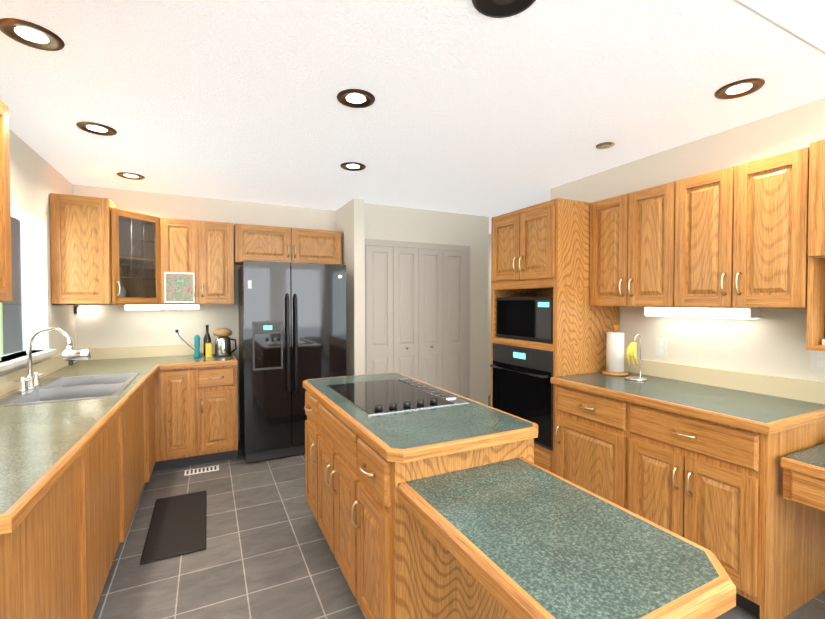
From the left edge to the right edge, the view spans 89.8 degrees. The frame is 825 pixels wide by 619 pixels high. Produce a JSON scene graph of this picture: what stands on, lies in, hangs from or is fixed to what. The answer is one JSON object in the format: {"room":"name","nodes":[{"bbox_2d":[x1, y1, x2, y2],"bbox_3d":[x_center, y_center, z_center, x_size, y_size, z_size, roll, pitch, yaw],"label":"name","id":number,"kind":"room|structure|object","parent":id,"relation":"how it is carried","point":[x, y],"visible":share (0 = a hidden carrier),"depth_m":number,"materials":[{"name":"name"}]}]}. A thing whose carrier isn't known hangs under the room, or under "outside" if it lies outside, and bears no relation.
{"room":"kitchen","nodes":[
{"label":"kitchen","id":0,"kind":"room"},
{"bbox_2d":[0,129,74,374],"bbox_3d":[-1.281,-0.370,0.076,0.120,3.600,8.190,-1,1,-26],"label":"wall","id":1,"kind":"structure","parent":0,"point":[36,179],"depth_m":2.95,"materials":[{"name":"beige paint"}]},
{"bbox_2d":[0,99,11,301],"bbox_3d":[-1.790,-0.455,1.563,0.288,0.850,0.390,-1,1,-26],"label":"upper cabinet","id":2,"kind":"object","parent":1,"relation":"attached to","point":[5,257],"visible":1,"depth_m":1.72,"materials":[{"name":"brown wood"}]},
{"bbox_2d":[0,196,56,371],"bbox_3d":[-2.416,-0.174,2.414,0.180,1.005,1.380,-1,1,-26],"label":"window","id":3,"kind":"structure","parent":1,"relation":"in","point":[36,310],"depth_m":2.96,"materials":[{"name":"white glass"}]},
{"bbox_2d":[50,193,125,304],"bbox_3d":[-2.584,-0.464,3.313,0.421,0.840,0.270,-1,1,-26],"label":"upper cabinet","id":4,"kind":"object","parent":1,"relation":"attached to","point":[105,251],"depth_m":3.19,"materials":[{"name":"brown wood"}]},
{"bbox_2d":[73,184,335,439],"bbox_3d":[-1.851,-0.454,4.296,2.610,3.600,0.120,-1,1,-26],"label":"wall","id":5,"kind":"structure","parent":0,"point":[112,326],"depth_m":4.02,"materials":[{"name":"beige paint"}]},
{"bbox_2d":[118,209,161,300],"bbox_3d":[-2.312,-0.460,3.485,0.319,0.705,0.318,-1,1,-26],"label":"upper cabinet","id":6,"kind":"object","parent":5,"relation":"attached to","point":[141,233],"depth_m":3.66,"materials":[{"name":"brown wood"}]},
{"bbox_2d":[173,327,202,353],"bbox_3d":[-2.153,0.298,4.053,0.340,0.274,0.072,-1,1,-26],"label":"electrical outlet","id":7,"kind":"object","parent":5,"relation":"attached to","point":[176,332],"visible":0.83,"depth_m":4.02,"materials":[{"name":"white plastic"}]},
{"bbox_2d":[154,218,237,304],"bbox_3d":[-2.052,-0.444,3.932,0.643,0.775,0.350,-1,1,-26],"label":"upper cabinet","id":8,"kind":"object","parent":5,"relation":"attached to","point":[198,262],"depth_m":3.81,"materials":[{"name":"brown wood"}]},
{"bbox_2d":[234,223,341,264],"bbox_3d":[-1.292,-0.654,4.323,1.051,0.370,0.318,-1,1,-26],"label":"upper cabinet","id":9,"kind":"object","parent":5,"relation":"attached to","point":[251,242],"depth_m":4.16,"materials":[{"name":"brown wood"}]},
{"bbox_2d":[336,198,370,375],"bbox_3d":[-0.619,-0.458,4.478,0.240,3.600,0.650,-1,1,-26],"label":"wall","id":10,"kind":"structure","parent":0,"point":[353,221],"depth_m":4.18,"materials":[{"name":"beige paint"}]},
{"bbox_2d":[0,0,824,233],"bbox_3d":[0.472,-1.753,4.977,7.700,1.230,6.940,-1,1,-26],"label":"ceiling","id":11,"kind":"structure","parent":0,"point":[471,110],"depth_m":2.04,"materials":[{"name":"white paint"}]},
{"bbox_2d":[0,18,64,50],"bbox_3d":[-1.480,-1.066,1.611,0.195,0.008,0.195,-1,1,-35],"label":"recessed light","id":12,"kind":"object","parent":11,"relation":"in","point":[30,34],"depth_m":1.61,"materials":[{"name":"brown metal"}]},
{"bbox_2d":[76,122,116,135],"bbox_3d":[-1.888,-1.083,2.480,0.195,0.008,0.195,-1,1,-32],"label":"recessed light","id":13,"kind":"object","parent":11,"relation":"in","point":[90,127],"depth_m":2.47,"materials":[{"name":"brown metal"}]},
{"bbox_2d":[116,172,144,179],"bbox_3d":[-2.315,-1.101,3.406,0.195,0.008,0.195,-1,1,-32],"label":"recessed light","id":14,"kind":"object","parent":11,"relation":"in","point":[133,176],"depth_m":3.40,"materials":[{"name":"brown metal"}]},
{"bbox_2d":[340,162,365,170],"bbox_3d":[-0.455,-1.096,3.167,0.195,0.008,0.195,1,1,25],"label":"recessed light","id":15,"kind":"object","parent":11,"relation":"in","point":[354,166],"depth_m":3.17,"materials":[{"name":"brown metal"}]},
{"bbox_2d":[336,89,374,107],"bbox_3d":[-0.288,-1.075,2.113,0.195,0.008,0.195,-1,1,-35],"label":"recessed light","id":16,"kind":"object","parent":11,"relation":"in","point":[358,98],"depth_m":2.11,"materials":[{"name":"brown metal"}]},
{"bbox_2d":[472,0,535,17],"bbox_3d":[0.314,-1.061,1.394,0.229,0.008,0.229,-1,1,-32],"label":"recessed light","id":17,"kind":"object","parent":11,"relation":"in","point":[489,8],"depth_m":1.45,"materials":[{"name":"black metal"}]},
{"bbox_2d":[595,142,614,148],"bbox_3d":[1.274,-1.088,2.743,0.119,0.009,0.119,-1,1,-35],"label":"recessed light","id":18,"kind":"object","parent":11,"relation":"in","point":[605,145],"depth_m":2.73,"materials":[{"name":"brown metal"}]},
{"bbox_2d":[714,78,764,99],"bbox_3d":[1.590,-1.074,2.017,0.195,0.008,0.195,-1,1,-35],"label":"recessed light","id":19,"kind":"object","parent":11,"relation":"in","point":[733,90],"depth_m":2.01,"materials":[{"name":"brown metal"}]},
{"bbox_2d":[732,0,824,54],"bbox_3d":[2.017,-1.641,1.865,7.700,1.130,0.011,-1,1,-26],"label":"ceiling bulkhead","id":20,"kind":"object","parent":11,"relation":"attached to","point":[803,21],"depth_m":1.61,"materials":[{"name":"white paint"}]},
{"bbox_2d":[371,203,488,405],"bbox_3d":[0.221,-0.463,4.766,1.520,3.600,0.120,-1,1,-26],"label":"wall","id":21,"kind":"structure","parent":0,"point":[393,223],"depth_m":4.93,"materials":[{"name":"beige paint"}]},
{"bbox_2d":[365,239,469,398],"bbox_3d":[0.072,0.292,4.608,1.370,2.095,0.056,-1,1,-26],"label":"closet door","id":22,"kind":"structure","parent":21,"relation":"attached to","point":[417,314],"depth_m":4.62,"materials":[{"name":"grey wood"}]},
{"bbox_2d":[93,395,824,618],"bbox_3d":[0.344,1.410,2.598,10.100,0.060,11.200,-1,1,-26],"label":"floor","id":23,"kind":"structure","parent":0,"point":[266,553],"depth_m":2.27,"materials":[{"name":"grey tile"}]},
{"bbox_2d":[0,439,83,618],"bbox_3d":[-1.430,0.971,1.203,0.586,0.874,0.705,-1,1,-26],"label":"base cabinet","id":24,"kind":"object","parent":23,"relation":"on","point":[42,484],"depth_m":1.31,"materials":[{"name":"brown wood"}]},
{"bbox_2d":[0,399,123,618],"bbox_3d":[-1.734,0.958,1.837,0.605,0.874,0.700,-1,1,-26],"label":"base cabinet","id":25,"kind":"object","parent":23,"relation":"on","point":[91,439],"depth_m":1.84,"materials":[{"name":"brown wood"}]},
{"bbox_2d":[28,359,159,481],"bbox_3d":[-2.470,0.928,3.373,0.653,0.874,1.028,-1,1,-26],"label":"base cabinet","id":26,"kind":"object","parent":23,"relation":"on","point":[145,369],"depth_m":3.18,"materials":[{"name":"brown wood"}]},
{"bbox_2d":[120,407,147,540],"bbox_3d":[-2.068,1.052,2.533,0.624,0.660,0.840,-1,1,-26],"label":"base cabinet","id":27,"kind":"object","parent":23,"relation":"on","point":[133,448],"depth_m":2.58,"materials":[{"name":"brown wood"}]},
{"bbox_2d":[140,490,206,564],"bbox_3d":[-1.519,1.371,2.689,0.325,0.014,0.820,-1,1,-26],"label":"rug","id":28,"kind":"object","parent":23,"relation":"on","point":[177,526],"visible":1,"depth_m":2.60,"materials":[{"name":"brown rubber"}]},
{"bbox_2d":[156,355,207,470],"bbox_3d":[-2.101,0.920,3.788,0.378,0.874,0.613,-1,1,-26],"label":"base cabinet","id":29,"kind":"object","parent":23,"relation":"on","point":[181,384],"depth_m":3.53,"materials":[{"name":"brown wood"}]},
{"bbox_2d":[194,334,200,357],"bbox_3d":[-2.018,0.332,3.883,0.060,0.215,0.058,-1,1,-26],"label":"pepper mill","id":30,"kind":"object","parent":29,"relation":"on","point":[197,353],"visible":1,"depth_m":3.86,"materials":[{"name":"teal plastic"}]},
{"bbox_2d":[203,325,210,355],"bbox_3d":[-1.991,0.289,4.019,0.068,0.296,0.066,-1,1,-26],"label":"bottle","id":31,"kind":"object","parent":29,"relation":"on","point":[207,338],"visible":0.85,"depth_m":4.00,"materials":[{"name":"black glass"}]},
{"bbox_2d":[206,343,211,356],"bbox_3d":[-1.926,0.374,3.913,0.050,0.129,0.070,-1,1,-26],"label":"box","id":32,"kind":"object","parent":29,"relation":"on","point":[208,350],"visible":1,"depth_m":3.88,"materials":[{"name":"yellow paper"}]},
{"bbox_2d":[184,465,218,475],"bbox_3d":[-1.789,1.359,3.520,0.260,0.005,0.110,-1,1,-26],"label":"floor vent","id":33,"kind":"object","parent":23,"relation":"in","point":[202,470],"visible":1,"depth_m":3.51,"materials":[{"name":"white metal"}]},
{"bbox_2d":[208,355,237,462],"bbox_3d":[-1.882,0.918,3.897,0.403,0.874,0.613,-1,1,-26],"label":"base cabinet","id":34,"kind":"object","parent":23,"relation":"on","point":[222,371],"depth_m":3.67,"materials":[{"name":"brown wood"}]},
{"bbox_2d":[213,328,236,356],"bbox_3d":[-1.804,0.305,3.989,0.208,0.266,0.167,-1,1,-26],"label":"kettle","id":35,"kind":"object","parent":34,"relation":"on","point":[223,345],"visible":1,"depth_m":3.93,"materials":[{"name":"silver metal"}]},
{"bbox_2d":[238,260,346,462],"bbox_3d":[-1.197,0.445,4.098,0.920,1.780,0.788,-1,1,-26],"label":"fridge","id":36,"kind":"object","parent":23,"relation":"on","point":[292,327],"visible":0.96,"depth_m":3.75,"materials":[{"name":"black metal"}]},
{"bbox_2d":[304,396,730,618],"bbox_3d":[0.055,1.026,1.900,0.699,0.735,2.160,-1,1,-26],"label":"kitchen island","id":37,"kind":"object","parent":23,"relation":"on","point":[424,500],"depth_m":1.47,"materials":[{"name":"brown wood"}]},
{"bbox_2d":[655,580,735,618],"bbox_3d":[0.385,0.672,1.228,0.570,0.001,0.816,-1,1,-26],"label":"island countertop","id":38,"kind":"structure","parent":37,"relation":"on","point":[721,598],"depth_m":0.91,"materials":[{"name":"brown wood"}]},
{"bbox_2d":[490,334,606,470],"bbox_3d":[1.119,0.797,3.362,0.658,1.135,0.749,-1,1,-26],"label":"base cabinet","id":39,"kind":"object","parent":23,"relation":"on","point":[523,370],"depth_m":3.06,"materials":[{"name":"brown wood"}]},
{"bbox_2d":[550,374,681,500],"bbox_3d":[1.417,0.940,2.741,0.678,0.874,0.633,-1,1,-26],"label":"base cabinet","id":40,"kind":"object","parent":23,"relation":"on","point":[579,407],"depth_m":2.65,"materials":[{"name":"brown wood"}]},
{"bbox_2d":[602,325,627,375],"bbox_3d":[1.454,0.280,2.970,0.170,0.355,0.167,-1,1,-26],"label":"paper towel holder","id":41,"kind":"object","parent":40,"relation":"on","point":[615,354],"visible":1,"depth_m":2.92,"materials":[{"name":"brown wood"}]},
{"bbox_2d":[625,334,646,380],"bbox_3d":[1.491,0.310,2.766,0.145,0.302,0.127,-1,1,-26],"label":"stand","id":42,"kind":"object","parent":40,"relation":"on","point":[630,352],"visible":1,"depth_m":2.74,"materials":[{"name":"yellow food"}]},
{"bbox_2d":[610,382,824,618],"bbox_3d":[1.655,0.950,2.262,0.678,0.874,0.728,-1,1,-26],"label":"base cabinet","id":43,"kind":"object","parent":23,"relation":"on","point":[726,468],"depth_m":1.95,"materials":[{"name":"brown wood"}]},
{"bbox_2d":[488,234,490,394],"bbox_3d":[1.922,-0.503,6.760,3.540,3.600,0.120,-1,1,-26],"label":"wall","id":44,"kind":"structure","parent":0,"point":[489,350],"depth_m":6.34,"materials":[{"name":"beige paint"}]},
{"bbox_2d":[491,294,593,341],"bbox_3d":[1.014,0.062,3.296,0.416,0.333,0.638,-1,1,-26],"label":"microwave","id":45,"kind":"object","parent":0,"relation":"attached to","point":[536,317],"depth_m":3.03,"materials":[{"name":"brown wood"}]},
{"bbox_2d":[550,98,824,382],"bbox_3d":[2.714,-0.389,1.003,0.120,3.600,6.300,-1,1,-26],"label":"wall","id":46,"kind":"structure","parent":0,"point":[770,342],"depth_m":2.52,"materials":[{"name":"beige paint"}]},
{"bbox_2d":[491,198,589,293],"bbox_3d":[1.119,-0.477,3.337,0.658,0.615,0.749,-1,1,-26],"label":"upper cabinet","id":47,"kind":"object","parent":46,"relation":"attached to","point":[545,245],"depth_m":2.99,"materials":[{"name":"brown wood"}]},
{"bbox_2d":[538,290,617,337],"bbox_3d":[1.329,0.028,3.451,0.188,0.400,0.669,-1,1,-26],"label":"upper cabinet","id":48,"kind":"object","parent":46,"relation":"attached to","point":[605,318],"depth_m":3.08,"materials":[{"name":"brown wood"}]},
{"bbox_2d":[589,186,656,310],"bbox_3d":[1.578,-0.399,2.770,0.338,0.750,0.670,-1,1,-26],"label":"upper cabinet","id":49,"kind":"object","parent":46,"relation":"attached to","point":[623,228],"depth_m":2.74,"materials":[{"name":"brown wood"}]},
{"bbox_2d":[656,338,666,355],"bbox_3d":[1.722,0.254,2.868,0.006,0.120,0.075,-1,1,-26],"label":"electrical outlet","id":50,"kind":"object","parent":46,"relation":"attached to","point":[661,346],"visible":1,"depth_m":2.86,"materials":[{"name":"white plastic"}]},
{"bbox_2d":[657,139,824,310],"bbox_3d":[1.827,-0.388,2.247,0.358,0.750,0.737,-1,1,-26],"label":"upper cabinet","id":51,"kind":"object","parent":46,"relation":"attached to","point":[744,241],"depth_m":2.13,"materials":[{"name":"brown wood"}]},
{"bbox_2d":[810,350,824,370],"bbox_3d":[2.091,0.249,2.124,0.006,0.120,0.075,-1,1,-26],"label":"electrical outlet","id":52,"kind":"object","parent":46,"relation":"attached to","point":[817,361],"visible":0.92,"depth_m":2.13,"materials":[{"name":"white plastic"}]},
{"label":"outside","id":53,"kind":"structure","parent":0,"visible":0},
{"bbox_2d":[0,302,2,353],"bbox_3d":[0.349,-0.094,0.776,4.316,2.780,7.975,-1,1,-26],"label":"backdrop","id":54,"kind":"structure","parent":53,"point":[1,314],"depth_m":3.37,"materials":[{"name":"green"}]}
]}

